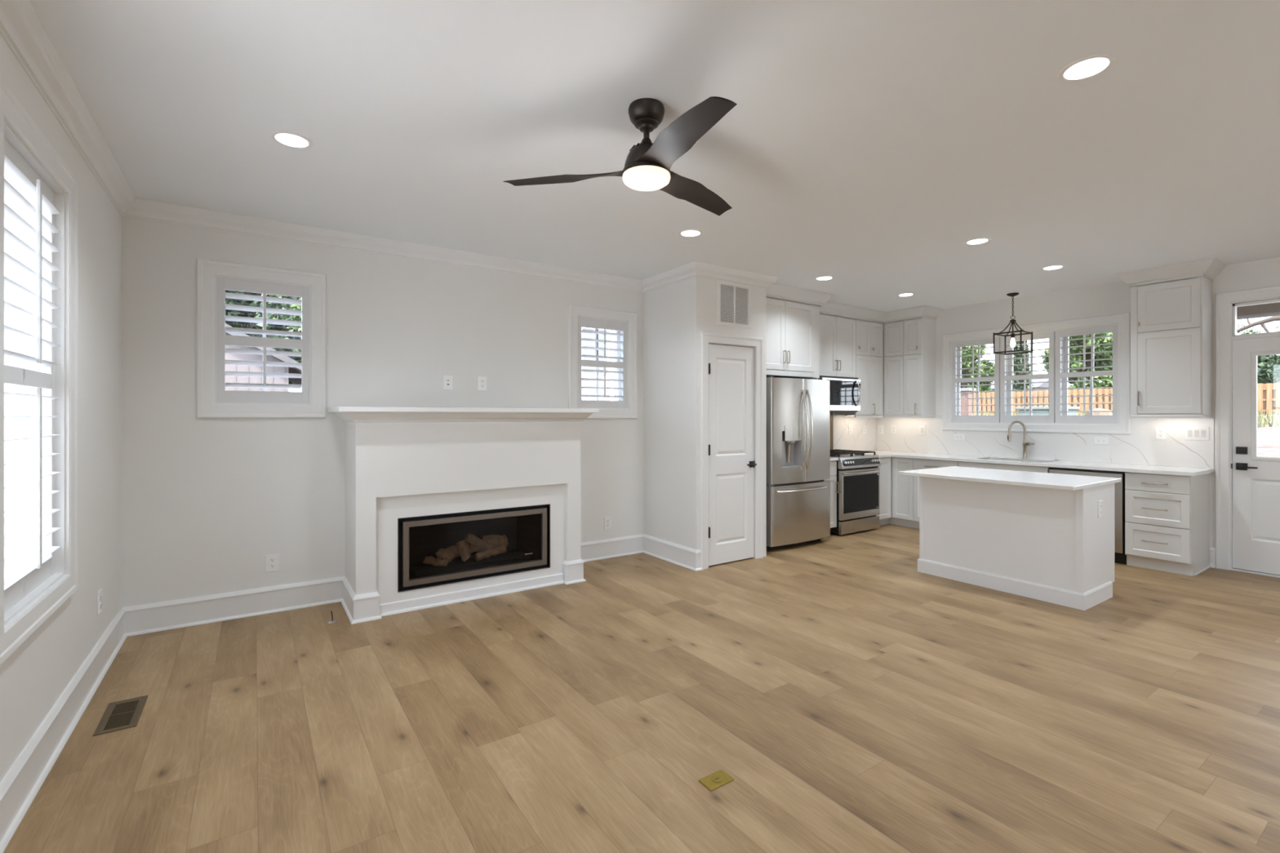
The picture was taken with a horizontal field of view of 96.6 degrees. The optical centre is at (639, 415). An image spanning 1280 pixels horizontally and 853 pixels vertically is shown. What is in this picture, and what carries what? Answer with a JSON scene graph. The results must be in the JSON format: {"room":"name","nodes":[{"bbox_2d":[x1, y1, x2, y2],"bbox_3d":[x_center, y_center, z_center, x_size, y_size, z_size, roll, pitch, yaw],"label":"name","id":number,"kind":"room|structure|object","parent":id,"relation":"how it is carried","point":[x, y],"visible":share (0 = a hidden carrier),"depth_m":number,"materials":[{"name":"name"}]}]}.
{"room":"living room","nodes":[
{"label":"living room","id":0,"kind":"room"},
{"bbox_2d":[0,34,121,782],"bbox_3d":[-1.244,0.011,0.468,0.160,2.740,7.720,0,0,-34],"label":"wall","id":1,"kind":"structure","parent":0,"point":[33,678],"depth_m":2.84,"materials":[{"name":"paint"}]},
{"bbox_2d":[0,76,78,664],"bbox_3d":[-2.370,-0.143,2.134,0.206,1.871,0.988,0,0,-34],"label":"window","id":2,"kind":"structure","parent":1,"relation":"in","point":[16,631],"depth_m":2.42,"materials":[{"name":"white paint"}]},
{"bbox_2d":[4,137,61,613],"bbox_3d":[-2.337,-0.140,2.158,0.100,1.663,0.797,0,0,-34],"label":"window shutter","id":3,"kind":"object","parent":2,"relation":"attached to","point":[27,196],"visible":0.93,"depth_m":2.19,"materials":[{"name":"paint"}]},
{"bbox_2d":[0,607,127,852],"bbox_3d":[-1.165,1.292,0.521,0.032,0.180,7.400,0,0,-34],"label":"baseboard","id":4,"kind":"structure","parent":1,"relation":"attached to","point":[20,785],"depth_m":2.29,"materials":[{"name":"white paint"}]},
{"bbox_2d":[97,588,102,615],"bbox_3d":[-2.894,0.997,3.054,0.009,0.122,0.078,0,0,-34],"label":"wall outlet","id":5,"kind":"object","parent":1,"relation":"attached to","point":[100,592],"visible":1,"depth_m":3.04,"materials":[{"name":"white plastic"}]},
{"bbox_2d":[121,217,834,607],"bbox_3d":[-0.011,0.011,5.869,7.940,2.740,0.160,0,0,-34],"label":"wall","id":6,"kind":"structure","parent":0,"point":[205,501],"depth_m":4.15,"materials":[{"name":"paint"}]},
{"bbox_2d":[121,576,345,636],"bbox_3d":[-2.725,1.292,3.914,1.254,0.180,0.032,0,0,-34],"label":"baseboard","id":7,"kind":"structure","parent":6,"relation":"attached to","point":[154,617],"depth_m":3.87,"materials":[{"name":"white paint"}]},
{"bbox_2d":[196,257,326,417],"bbox_3d":[-2.675,-0.515,4.061,0.755,1.061,0.206,0,0,-34],"label":"window","id":8,"kind":"structure","parent":6,"relation":"in","point":[207,270],"depth_m":3.95,"materials":[{"name":"white paint"}]},
{"bbox_2d":[216,276,309,403],"bbox_3d":[-2.643,-0.515,4.012,0.564,0.867,0.092,0,0,-34],"label":"window shutter","id":9,"kind":"object","parent":8,"relation":"attached to","point":[223,284],"visible":1,"depth_m":3.98,"materials":[{"name":"paint"}]},
{"bbox_2d":[265,553,279,573],"bbox_3d":[-2.591,1.036,4.019,0.082,0.125,0.009,0,0,-34],"label":"wall outlet","id":10,"kind":"object","parent":6,"relation":"attached to","point":[272,561],"visible":1,"depth_m":4.01,"materials":[{"name":"white plastic"}]},
{"bbox_2d":[443,374,453,390],"bbox_3d":[-1.583,-0.277,4.700,0.078,0.122,0.012,0,0,-34],"label":"cable plate","id":11,"kind":"object","parent":6,"relation":"attached to","point":[447,380],"visible":1,"depth_m":4.70,"materials":[{"name":"white plastic"}]},
{"bbox_2d":[477,376,486,391],"bbox_3d":[-1.344,-0.277,4.863,0.078,0.122,0.009,0,0,-34],"label":"wall outlet","id":12,"kind":"object","parent":6,"relation":"attached to","point":[482,380],"visible":1,"depth_m":4.86,"materials":[{"name":"white plastic"}]},
{"bbox_2d":[568,304,637,418],"bbox_3d":[-0.397,-0.506,5.603,0.767,1.066,0.206,0,0,-34],"label":"window","id":13,"kind":"structure","parent":6,"relation":"in","point":[575,312],"depth_m":5.62,"materials":[{"name":"white paint"}]},
{"bbox_2d":[577,317,626,408],"bbox_3d":[-0.363,-0.506,5.556,0.576,0.872,0.095,0,0,-34],"label":"window shutter","id":14,"kind":"object","parent":13,"relation":"attached to","point":[605,325],"visible":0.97,"depth_m":5.54,"materials":[{"name":"paint"}]},
{"bbox_2d":[604,516,611,529],"bbox_3d":[-0.315,1.046,5.561,0.078,0.122,0.009,0,0,-34],"label":"wall outlet","id":15,"kind":"object","parent":6,"relation":"attached to","point":[607,520],"visible":1,"depth_m":5.56,"materials":[{"name":"white plastic"}]},
{"bbox_2d":[580,533,643,562],"bbox_3d":[-0.375,1.292,5.506,1.018,0.180,0.032,0,0,-34],"label":"baseboard","id":16,"kind":"structure","parent":6,"relation":"attached to","point":[595,550],"depth_m":5.57,"materials":[{"name":"white paint"}]},
{"bbox_2d":[766,296,819,378],"bbox_3d":[1.412,-0.838,6.323,1.074,0.826,0.681,0,0,-34],"label":"upper cabinet","id":17,"kind":"object","parent":6,"relation":"attached to","point":[793,327],"visible":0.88,"depth_m":6.13,"materials":[{"name":"paint"}]},
{"bbox_2d":[766,283,834,306],"bbox_3d":[1.564,-1.296,6.200,1.188,0.124,0.398,0,0,-34],"label":"trim","id":18,"kind":"structure","parent":17,"relation":"attached to","point":[775,291],"depth_m":6.09,"materials":[{"name":"paint"}]},
{"bbox_2d":[830,412,832,449],"bbox_3d":[2.224,0.217,7.279,0.738,0.528,0.009,0,0,-34],"label":"panel","id":19,"kind":"object","parent":6,"relation":"attached to","point":[831,413],"visible":0.21,"depth_m":7.46,"materials":[{"name":"wood"}]},
{"bbox_2d":[819,313,855,377],"bbox_3d":[2.227,-0.867,7.063,1.052,0.768,0.371,0,0,-34],"label":"upper cabinet","id":20,"kind":"object","parent":6,"relation":"attached to","point":[837,333],"visible":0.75,"depth_m":7.03,"materials":[{"name":"paint"}]},
{"bbox_2d":[817,375,861,412],"bbox_3d":[2.363,-0.265,7.077,0.744,0.432,0.474,0,0,-34],"label":"microwave","id":21,"kind":"object","parent":20,"relation":"attached to","point":[845,392],"visible":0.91,"depth_m":6.96,"materials":[{"name":"metal"}]},
{"bbox_2d":[834,318,870,414],"bbox_3d":[2.784,-0.631,7.448,0.301,1.238,0.357,0,0,-34],"label":"upper cabinet","id":22,"kind":"object","parent":6,"relation":"attached to","point":[862,326],"visible":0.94,"depth_m":7.34,"materials":[{"name":"paint"}]},
{"bbox_2d":[832,414,875,450],"bbox_3d":[2.922,0.234,7.751,0.944,0.493,0.011,0,0,-34],"label":"backsplash","id":23,"kind":"structure","parent":6,"relation":"attached to","point":[842,440],"depth_m":7.73,"materials":[{"name":"stone"}]},
{"bbox_2d":[848,425,852,434],"bbox_3d":[2.837,0.186,7.681,0.078,0.122,0.009,0,0,-34],"label":"wall outlet","id":24,"kind":"object","parent":23,"relation":"attached to","point":[850,427],"visible":1,"depth_m":7.67,"materials":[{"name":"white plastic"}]},
{"bbox_2d":[862,425,866,434],"bbox_3d":[3.089,0.190,7.852,0.078,0.122,0.009,0,0,-34],"label":"wall outlet","id":25,"kind":"object","parent":23,"relation":"attached to","point":[864,427],"visible":1,"depth_m":7.84,"materials":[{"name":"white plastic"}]},
{"bbox_2d":[868,320,904,414],"bbox_3d":[3.236,-0.631,7.601,0.618,1.238,0.611,0,0,-34],"label":"upper cabinet","id":26,"kind":"object","parent":6,"relation":"attached to","point":[886,339],"visible":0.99,"depth_m":7.48,"materials":[{"name":"paint"}]},
{"bbox_2d":[819,302,942,323],"bbox_3d":[2.860,-1.296,6.949,1.972,0.124,0.610,0,0,-34],"label":"trim","id":27,"kind":"structure","parent":26,"relation":"attached to","point":[831,308],"depth_m":7.19,"materials":[{"name":"paint"}]},
{"bbox_2d":[854,414,935,417],"bbox_3d":[3.274,0.004,7.381,1.041,0.032,0.420,0,0,8],"label":"rail","id":28,"kind":"object","parent":26,"relation":"attached to","point":[855,415],"visible":1,"depth_m":7.33,"materials":[{"name":"paint"}]},
{"bbox_2d":[3,524,1279,852],"bbox_3d":[2.109,1.482,2.739,8.340,0.200,7.800,0,0,-34],"label":"floor","id":29,"kind":"structure","parent":0,"point":[853,698],"depth_m":2.57,"materials":[{"name":"brown wood"}]},
{"bbox_2d":[92,695,148,736],"bbox_3d":[-2.394,1.379,2.636,0.144,0.005,0.336,0,0,-34],"label":"floor vent","id":30,"kind":"object","parent":29,"relation":"in","point":[126,713],"visible":1,"depth_m":2.62,"materials":[{"name":"brown metal"}]},
{"bbox_2d":[327,610,337,623],"bbox_3d":[-2.058,1.345,3.814,0.056,0.074,0.056,0,0,-34],"label":"key","id":31,"kind":"object","parent":29,"relation":"on","point":[332,621],"visible":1,"depth_m":3.81,"materials":[{"name":"metal"}]},
{"bbox_2d":[328,406,599,624],"bbox_3d":[-1.323,0.661,4.466,1.915,1.441,0.689,0,0,-34],"label":"fireplace","id":32,"kind":"object","parent":29,"relation":"on","point":[444,505],"visible":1,"depth_m":4.27,"materials":[{"name":"paint"}]},
{"bbox_2d":[328,406,599,413],"bbox_3d":[-1.323,-0.043,4.466,1.915,0.033,0.689,0,0,-34],"label":"mantel shelf","id":33,"kind":"object","parent":32,"relation":"attached to","point":[340,409],"depth_m":4.05,"materials":[{"name":"white paint"}]},
{"bbox_2d":[409,551,530,575],"bbox_3d":[-1.317,1.151,4.480,0.900,0.030,0.180,0,0,-34],"label":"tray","id":34,"kind":"object","parent":32,"relation":"on","point":[428,569],"depth_m":4.41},
{"bbox_2d":[698,769,733,791],"bbox_3d":[0.289,1.378,2.160,0.117,0.006,0.072,0,0,-34],"label":"floor outlet","id":35,"kind":"object","parent":29,"relation":"on","point":[720,778],"visible":1,"depth_m":2.16,"materials":[{"name":"gold metal"}]},
{"bbox_2d":[766,376,830,551],"bbox_3d":[1.531,0.491,6.269,0.934,1.781,0.847,0,0,-34],"label":"refrigerator","id":36,"kind":"object","parent":29,"relation":"on","point":[798,410],"visible":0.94,"depth_m":5.93,"materials":[{"name":"silver metal"}]},
{"bbox_2d":[824,460,838,534],"bbox_3d":[1.989,0.947,6.721,0.274,0.869,0.671,0,0,-34],"label":"base cabinet","id":37,"kind":"object","parent":29,"relation":"on","point":[833,479],"visible":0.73,"depth_m":6.52,"materials":[{"name":"paint"}]},
{"bbox_2d":[830,448,880,535],"bbox_3d":[2.436,0.907,6.965,0.737,0.948,0.736,0,0,-34],"label":"gas range","id":38,"kind":"object","parent":29,"relation":"on","point":[858,473],"visible":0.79,"depth_m":6.68,"materials":[{"name":"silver metal"}]},
{"bbox_2d":[830,453,878,457],"bbox_3d":[2.413,0.480,7.000,0.737,0.012,0.652,0,0,-34],"label":"cooktop","id":39,"kind":"object","parent":38,"relation":"in","point":[834,455],"depth_m":6.76,"materials":[{"name":"silver metal"}]},
{"bbox_2d":[875,457,917,528],"bbox_3d":[3.178,0.947,7.385,0.958,0.869,0.904,0,0,-34],"label":"base cabinet","id":40,"kind":"object","parent":29,"relation":"on","point":[896,491],"visible":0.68,"depth_m":7.09,"materials":[{"name":"paint"}]},
{"bbox_2d":[864,450,1213,475],"bbox_3d":[3.882,0.496,6.345,0.958,0.030,3.416,0,0,-34],"label":"countertop","id":41,"kind":"structure","parent":40,"relation":"on","point":[1171,470],"depth_m":5.81,"materials":[{"name":"white stone"}]},
{"bbox_2d":[1007,420,1034,458],"bbox_3d":[4.256,0.267,6.395,0.268,0.429,0.113,0,0,14],"label":"kitchen faucet","id":42,"kind":"object","parent":41,"relation":"on","point":[1024,444],"visible":1,"depth_m":6.39,"materials":[{"name":"silver metal"}]},
{"bbox_2d":[913,458,959,528],"bbox_3d":[3.709,0.947,6.875,0.651,0.869,0.535,0,0,-34],"label":"base cabinet","id":43,"kind":"object","parent":29,"relation":"on","point":[918,464],"visible":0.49,"depth_m":6.88,"materials":[{"name":"paint"}]},
{"bbox_2d":[958,461,1048,472],"bbox_3d":[4.108,0.947,6.285,0.651,0.869,0.887,0,0,-34],"label":"base cabinet","id":44,"kind":"object","parent":29,"relation":"on","point":[961,464],"visible":0.08,"depth_m":6.09,"materials":[{"name":"paint"}]},
{"bbox_2d":[917,476,1114,610],"bbox_3d":[3.073,0.947,4.731,0.639,0.870,1.230,0,0,-34],"label":"kitchen island","id":45,"kind":"object","parent":29,"relation":"on","point":[1046,544],"visible":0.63,"depth_m":4.39,"materials":[{"name":"white paint"}]},
{"bbox_2d":[898,466,1120,490],"bbox_3d":[2.986,0.496,4.681,0.920,0.030,1.277,0,0,-34],"label":"island countertop","id":46,"kind":"structure","parent":45,"relation":"on","point":[1033,479],"depth_m":4.45,"materials":[{"name":"white stone"}]},
{"bbox_2d":[1097,500,1102,517],"bbox_3d":[3.422,0.692,4.236,0.078,0.122,0.009,0,0,-34],"label":"wall outlet","id":47,"kind":"object","parent":45,"relation":"attached to","point":[1100,502],"visible":1,"depth_m":4.23,"materials":[{"name":"white plastic"}]},
{"bbox_2d":[1048,466,1126,564],"bbox_3d":[4.544,0.948,5.675,0.613,0.868,0.610,0,0,-34],"label":"dishwasher","id":48,"kind":"object","parent":29,"relation":"on","point":[1120,557],"visible":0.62,"depth_m":5.30,"materials":[{"name":"silver metal"}]},
{"bbox_2d":[1124,471,1211,576],"bbox_3d":[4.829,0.947,5.221,0.651,0.869,0.462,0,0,-34],"label":"base cabinet","id":49,"kind":"object","parent":29,"relation":"on","point":[1167,517],"visible":1,"depth_m":5.05,"materials":[{"name":"paint"}]},
{"bbox_2d":[29,0,1279,311],"bbox_3d":[2.109,-1.359,2.739,8.340,0.001,7.800,0,0,-34],"label":"ceiling","id":50,"kind":"structure","parent":0,"point":[863,144],"depth_m":2.67,"materials":[{"name":"paint"}]},
{"bbox_2d":[270,130,312,148],"bbox_3d":[-1.713,-1.375,2.805,0.180,0.041,0.180,0,0,-34],"label":"recessed light","id":51,"kind":"object","parent":50,"relation":"in","point":[291,140],"visible":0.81,"depth_m":2.84,"materials":[{"name":"white plastic"}]},
{"bbox_2d":[502,96,737,215],"bbox_3d":[0.130,-1.186,2.476,1.121,0.345,1.133,0,0,-34],"label":"ceiling fan","id":52,"kind":"object","parent":50,"relation":"hanging from","point":[647,165],"visible":1,"depth_m":2.44,"materials":[{"name":"brown metal"}]},
{"bbox_2d":[678,229,702,237],"bbox_3d":[0.376,-1.375,4.233,0.180,0.041,0.180,0,0,-34],"label":"recessed light","id":53,"kind":"object","parent":50,"relation":"in","point":[686,233],"visible":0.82,"depth_m":4.28,"materials":[{"name":"white plastic"}]},
{"bbox_2d":[814,275,834,280],"bbox_3d":[1.817,-1.375,5.615,0.180,0.041,0.180,0,0,-34],"label":"recessed light","id":54,"kind":"object","parent":50,"relation":"in","point":[822,277],"visible":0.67,"depth_m":5.66,"materials":[{"name":"white plastic"}]},
{"bbox_2d":[897,293,914,296],"bbox_3d":[2.978,-1.375,6.382,0.180,0.041,0.180,0,0,-34],"label":"recessed light","id":55,"kind":"object","parent":50,"relation":"in","point":[903,294],"visible":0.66,"depth_m":6.42,"materials":[{"name":"white plastic"}]},
{"bbox_2d":[964,237,991,244],"bbox_3d":[2.623,-1.375,4.430,0.180,0.041,0.180,0,0,-34],"label":"recessed light","id":56,"kind":"object","parent":50,"relation":"in","point":[980,240],"visible":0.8,"depth_m":4.47,"materials":[{"name":"white plastic"}]},
{"bbox_2d":[993,292,1032,355],"bbox_3d":[4.142,-1.028,6.332,0.287,0.661,0.287,0,0,-34],"label":"lantern pendant","id":57,"kind":"object","parent":50,"relation":"hanging from","point":[1013,322],"visible":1,"depth_m":6.32,"materials":[{"name":"brown metal"}]},
{"bbox_2d":[1010,324,1014,337],"bbox_3d":[4.142,-0.958,6.332,0.038,0.182,0.038,0,0,-34],"label":"socket","id":58,"kind":"object","parent":57,"relation":"attached to","point":[1012,335],"depth_m":6.33,"materials":[{"name":"brown metal"}]},
{"bbox_2d":[1040,264,1065,270],"bbox_3d":[3.776,-1.375,5.213,0.180,0.041,0.180,0,0,-34],"label":"recessed light","id":59,"kind":"object","parent":50,"relation":"in","point":[1060,266],"visible":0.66,"depth_m":5.25,"materials":[{"name":"white plastic"}]},
{"bbox_2d":[1057,53,1115,82],"bbox_3d":[1.742,-1.375,2.226,0.180,0.041,0.180,0,0,-34],"label":"recessed light","id":60,"kind":"object","parent":50,"relation":"in","point":[1080,69],"visible":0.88,"depth_m":2.25,"materials":[{"name":"white plastic"}]},
{"bbox_2d":[643,276,766,558],"bbox_3d":[0.640,0.011,5.709,0.891,2.740,0.835,0,0,-34],"label":"wall","id":61,"kind":"structure","parent":0,"point":[675,315],"depth_m":5.43,"materials":[{"name":"paint"}]},
{"bbox_2d":[0,0,777,293],"bbox_3d":[2.109,-1.304,2.739,7.940,0.108,7.400,0,0,-34],"label":"trim","id":62,"kind":"structure","parent":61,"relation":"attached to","point":[21,28],"depth_m":3.75,"materials":[{"name":"white paint"}]},
{"bbox_2d":[642,533,702,571],"bbox_3d":[0.285,1.292,5.448,0.074,0.180,0.867,0,0,-34],"label":"baseboard","id":63,"kind":"structure","parent":61,"relation":"attached to","point":[680,555],"depth_m":5.37,"materials":[{"name":"white paint"}]},
{"bbox_2d":[700,331,762,569],"bbox_3d":[0.852,0.312,5.374,0.780,2.139,0.156,0,0,-34],"label":"door","id":64,"kind":"structure","parent":61,"relation":"in","point":[727,464],"depth_m":5.36,"materials":[{"name":"white paint"}]},
{"bbox_2d":[717,279,751,328],"bbox_3d":[0.890,-1.050,5.368,0.426,0.418,0.010,0,0,-34],"label":"air vent","id":65,"kind":"object","parent":61,"relation":"in","point":[734,299],"visible":1,"depth_m":5.36,"materials":[{"name":"white metal"}]},
{"bbox_2d":[935,257,1279,547],"bbox_3d":[5.462,0.011,5.010,0.160,2.740,7.720,0,0,-34],"label":"wall","id":66,"kind":"structure","parent":0,"point":[1114,298],"depth_m":6.06,"materials":[{"name":"paint"}]},
{"bbox_2d":[903,317,935,414],"bbox_3d":[3.578,-0.631,7.318,0.371,1.238,0.239,0,0,-34],"label":"upper cabinet","id":67,"kind":"object","parent":66,"relation":"attached to","point":[919,333],"visible":0.99,"depth_m":7.23,"materials":[{"name":"paint"}]},
{"bbox_2d":[942,312,1130,434],"bbox_3d":[4.441,-0.424,6.513,0.206,1.216,1.874,0,0,-34],"label":"window","id":68,"kind":"structure","parent":66,"relation":"in","point":[1122,321],"depth_m":6.26,"materials":[{"name":"white paint"}]},
{"bbox_2d":[951,337,999,422],"bbox_3d":[4.081,-0.424,6.944,0.108,1.022,0.557,0,0,-31],"label":"window shutter","id":69,"kind":"object","parent":68,"relation":"attached to","point":[996,418],"visible":0.97,"depth_m":6.91,"materials":[{"name":"paint"}]},
{"bbox_2d":[1000,331,1054,422],"bbox_3d":[4.395,-0.424,6.480,0.108,1.022,0.548,0,0,-31],"label":"window shutter","id":70,"kind":"object","parent":68,"relation":"attached to","point":[1051,335],"visible":0.93,"depth_m":6.45,"materials":[{"name":"paint"}]},
{"bbox_2d":[1054,324,1117,423],"bbox_3d":[4.708,-0.424,6.018,0.108,1.022,0.553,0,0,-31],"label":"window shutter","id":71,"kind":"object","parent":68,"relation":"attached to","point":[1113,419],"visible":1,"depth_m":5.98,"materials":[{"name":"paint"}]},
{"bbox_2d":[875,414,1213,468],"bbox_3d":[4.277,0.234,6.605,0.011,0.493,3.404,0,0,-34],"label":"backsplash","id":72,"kind":"structure","parent":66,"relation":"attached to","point":[1140,446],"depth_m":6.10,"materials":[{"name":"stone"}]},
{"bbox_2d":[878,425,883,434],"bbox_3d":[3.355,0.192,7.949,0.009,0.122,0.078,0,0,-34],"label":"wall outlet","id":73,"kind":"object","parent":72,"relation":"attached to","point":[880,427],"visible":1,"depth_m":7.94,"materials":[{"name":"white plastic"}]},
{"bbox_2d":[891,425,896,434],"bbox_3d":[3.466,0.186,7.784,0.009,0.122,0.078,0,0,-34],"label":"wall outlet","id":74,"kind":"object","parent":72,"relation":"attached to","point":[893,427],"visible":1,"depth_m":7.78,"materials":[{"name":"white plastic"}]},
{"bbox_2d":[919,425,925,435],"bbox_3d":[3.690,0.186,7.453,0.010,0.122,0.078,0,0,-34],"label":"light switch","id":75,"kind":"object","parent":72,"relation":"attached to","point":[922,428],"visible":1,"depth_m":7.45,"materials":[{"name":"white plastic"}]},
{"bbox_2d":[954,434,964,440],"bbox_3d":[3.957,0.263,7.061,0.009,0.078,0.122,0,0,-34],"label":"wall outlet","id":76,"kind":"object","parent":72,"relation":"attached to","point":[957,437],"visible":1,"depth_m":7.06,"materials":[{"name":"white plastic"}]},
{"bbox_2d":[1093,436,1108,444],"bbox_3d":[4.758,0.256,5.878,0.009,0.078,0.122,0,0,-34],"label":"wall outlet","id":77,"kind":"object","parent":72,"relation":"attached to","point":[1097,440],"visible":1,"depth_m":5.88,"materials":[{"name":"white plastic"}]},
{"bbox_2d":[1155,426,1166,439],"bbox_3d":[5.018,0.167,5.493,0.009,0.122,0.078,0,0,-34],"label":"wall outlet","id":78,"kind":"object","parent":72,"relation":"attached to","point":[1160,432],"visible":1,"depth_m":5.49,"materials":[{"name":"white plastic"}]},
{"bbox_2d":[1184,426,1208,440],"bbox_3d":[5.160,0.164,5.282,0.010,0.122,0.165,0,0,-34],"label":"light switch","id":79,"kind":"object","parent":72,"relation":"attached to","point":[1190,433],"visible":1,"depth_m":5.28,"materials":[{"name":"white plastic"}]},
{"bbox_2d":[1130,275,1212,414],"bbox_3d":[4.936,-0.631,5.312,0.371,1.238,0.498,0,0,-34],"label":"upper cabinet","id":80,"kind":"object","parent":66,"relation":"attached to","point":[1171,321],"visible":1,"depth_m":5.20,"materials":[{"name":"paint"}]},
{"bbox_2d":[1115,257,1226,287],"bbox_3d":[4.917,-1.296,5.299,0.417,0.124,0.674,0,0,-34],"label":"trim","id":81,"kind":"structure","parent":80,"relation":"on","point":[1209,268],"depth_m":5.15,"materials":[{"name":"paint"}]},
{"bbox_2d":[1130,414,1212,417],"bbox_3d":[4.951,0.004,5.319,0.312,0.032,0.498,0,0,-34],"label":"rail","id":82,"kind":"object","parent":80,"relation":"attached to","point":[1131,415],"visible":0.96,"depth_m":5.20,"materials":[{"name":"paint"}]},
{"bbox_2d":[1209,546,1215,568],"bbox_3d":[5.220,1.292,5.196,0.032,0.180,0.040,0,0,-34],"label":"baseboard","id":83,"kind":"structure","parent":66,"relation":"attached to","point":[1212,550],"depth_m":5.20,"materials":[{"name":"white paint"}]},
{"bbox_2d":[1215,285,1279,577],"bbox_3d":[5.606,0.135,4.751,0.212,2.492,1.134,0,0,-34],"label":"door","id":84,"kind":"structure","parent":66,"relation":"in","point":[1247,484],"depth_m":5.06,"materials":[{"name":"white paint"}]},
{"bbox_3d":[6.856,-1.359,5.592,2.799,0.080,10.000,0,0,-34],"label":"ceiling","id":85,"kind":"structure","parent":66,"relation":"attached to","visible":0},
{"bbox_2d":[1236,302,1279,317],"bbox_3d":[7.704,-1.258,6.166,0.150,0.119,10.000,0,0,-34],"label":"beam","id":86,"kind":"structure","parent":85,"relation":"attached to","point":[1273,308],"depth_m":6.70,"materials":[{"name":"brown wood"}]},
{"bbox_2d":[1236,313,1279,319],"bbox_3d":[7.779,-1.246,6.217,0.029,0.145,10.000,0,0,-34],"label":"fascia","id":87,"kind":"object","parent":86,"relation":"attached to","point":[1274,314],"depth_m":6.79,"materials":[{"name":"white"}]},
{"label":"outside","id":88,"kind":"structure","parent":0,"visible":0},
{"bbox_2d":[4,417,1279,568],"bbox_3d":[13.306,0.867,14.792,120.000,1.730,120.000,0,0,-34],"label":"ground","id":89,"kind":"structure","parent":88,"point":[1268,437],"depth_m":16.70,"materials":[{"name":"soil"}]},
{"bbox_2d":[4,293,4,516],"bbox_3d":[-14.995,-0.243,10.703,8.550,3.950,6.030,0,0,-34],"label":"house","id":90,"kind":"structure","parent":89,"relation":"on","point":[4,293],"depth_m":9.82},
{"bbox_2d":[225,323,302,391],"bbox_3d":[-7.438,0.117,9.800,2.850,3.230,3.400,0,0,-34],"label":"shed","id":91,"kind":"object","parent":89,"relation":"on","point":[228,379],"visible":0.02,"depth_m":8.93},
{"bbox_2d":[225,289,302,384],"bbox_3d":[-10.770,-2.162,17.704,5.984,7.999,5.461,0,0,10],"label":"tree","id":92,"kind":"object","parent":89,"relation":"on","point":[229,301],"visible":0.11,"depth_m":15.48,"materials":[{"name":"green plant"}]},
{"bbox_2d":[287,297,302,352],"bbox_3d":[-6.434,-0.488,12.349,2.049,4.647,1.916,0,0,-34],"label":"tree","id":93,"kind":"object","parent":89,"relation":"on","point":[296,317],"visible":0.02,"depth_m":11.78,"materials":[{"name":"green plant"}]},
{"bbox_2d":[581,327,617,400],"bbox_3d":[-1.680,-2.043,17.927,9.100,7.550,6.800,0,0,-34],"label":"house","id":94,"kind":"structure","parent":89,"relation":"on","point":[588,335],"depth_m":14.71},
{"bbox_2d":[960,387,976,415],"bbox_3d":[8.463,0.356,14.809,0.360,2.150,0.360,0,0,-34],"label":"brick pier","id":95,"kind":"structure","parent":89,"relation":"on","point":[963,395],"depth_m":14.69,"materials":[{"name":"brick"}]},
{"bbox_2d":[960,344,994,398],"bbox_3d":[23.936,-3.652,42.316,4.728,7.680,4.053,0,0,14],"label":"tree","id":96,"kind":"object","parent":89,"relation":"on","point":[988,370],"visible":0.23,"depth_m":40.89,"materials":[{"name":"green plant"}]},
{"bbox_2d":[980,378,1048,413],"bbox_3d":[33.934,-1.768,57.448,7.200,3.700,13.500,0,0,-34],"label":"house","id":97,"kind":"structure","parent":89,"relation":"on","point":[1037,385],"depth_m":51.24,"materials":[{"name":"white"}]},
{"bbox_2d":[1012,340,1034,405],"bbox_3d":[30.076,-4.185,45.357,2.464,8.740,2.609,0,0,17],"label":"tree","id":98,"kind":"object","parent":89,"relation":"on","point":[1016,368],"visible":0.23,"depth_m":44.78,"materials":[{"name":"green plant"}]},
{"bbox_2d":[1015,406,1079,415],"bbox_3d":[11.974,0.452,16.758,1.100,1.441,1.250,0,0,-34],"label":"utility box","id":99,"kind":"object","parent":89,"relation":"on","point":[1020,408],"visible":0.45,"depth_m":16.49,"materials":[{"name":"grey metal"}]},
{"bbox_2d":[1040,332,1112,410],"bbox_3d":[27.141,-3.312,34.995,4.286,7.000,4.181,0,0,23],"label":"tree","id":100,"kind":"object","parent":89,"relation":"on","point":[1104,340],"visible":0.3,"depth_m":34.04,"materials":[{"name":"green plant"}]},
{"bbox_2d":[1084,408,1112,415],"bbox_3d":[12.811,0.477,15.905,0.931,1.391,0.945,0,0,-34],"label":"boulder","id":101,"kind":"object","parent":89,"relation":"on","point":[1096,409],"visible":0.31,"depth_m":15.69,"materials":[{"name":"beige stone"}]},
{"bbox_2d":[973,382,1279,415],"bbox_3d":[24.492,-0.763,32.211,0.140,1.490,32.300,0,0,-34],"label":"fence","id":102,"kind":"object","parent":89,"relation":"on","point":[1268,394],"visible":0.13,"depth_m":31.60,"materials":[{"name":"brown wood"}]},
{"bbox_2d":[973,406,1279,427],"bbox_3d":[22.490,-0.045,27.657,8.109,0.993,25.152,0,0,-34],"label":"weeds","id":103,"kind":"object","parent":89,"relation":"on","point":[1268,420],"visible":0.02,"depth_m":23.17,"materials":[{"name":"green plant"}]},
{"bbox_2d":[1236,315,1279,334],"bbox_3d":[16.991,-0.836,13.611,0.884,3.836,5.522,0,0,-44],"label":"tree","id":104,"kind":"object","parent":89,"relation":"on","point":[1261,322],"visible":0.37,"depth_m":14.59,"materials":[{"name":"green plant"}]},
{"bbox_2d":[1257,355,1279,383],"bbox_3d":[33.683,-1.759,30.041,8.223,3.908,7.236,0,0,-3],"label":"tree","id":105,"kind":"object","parent":89,"relation":"on","point":[1268,366],"visible":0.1,"depth_m":27.47,"materials":[{"name":"green plant"}]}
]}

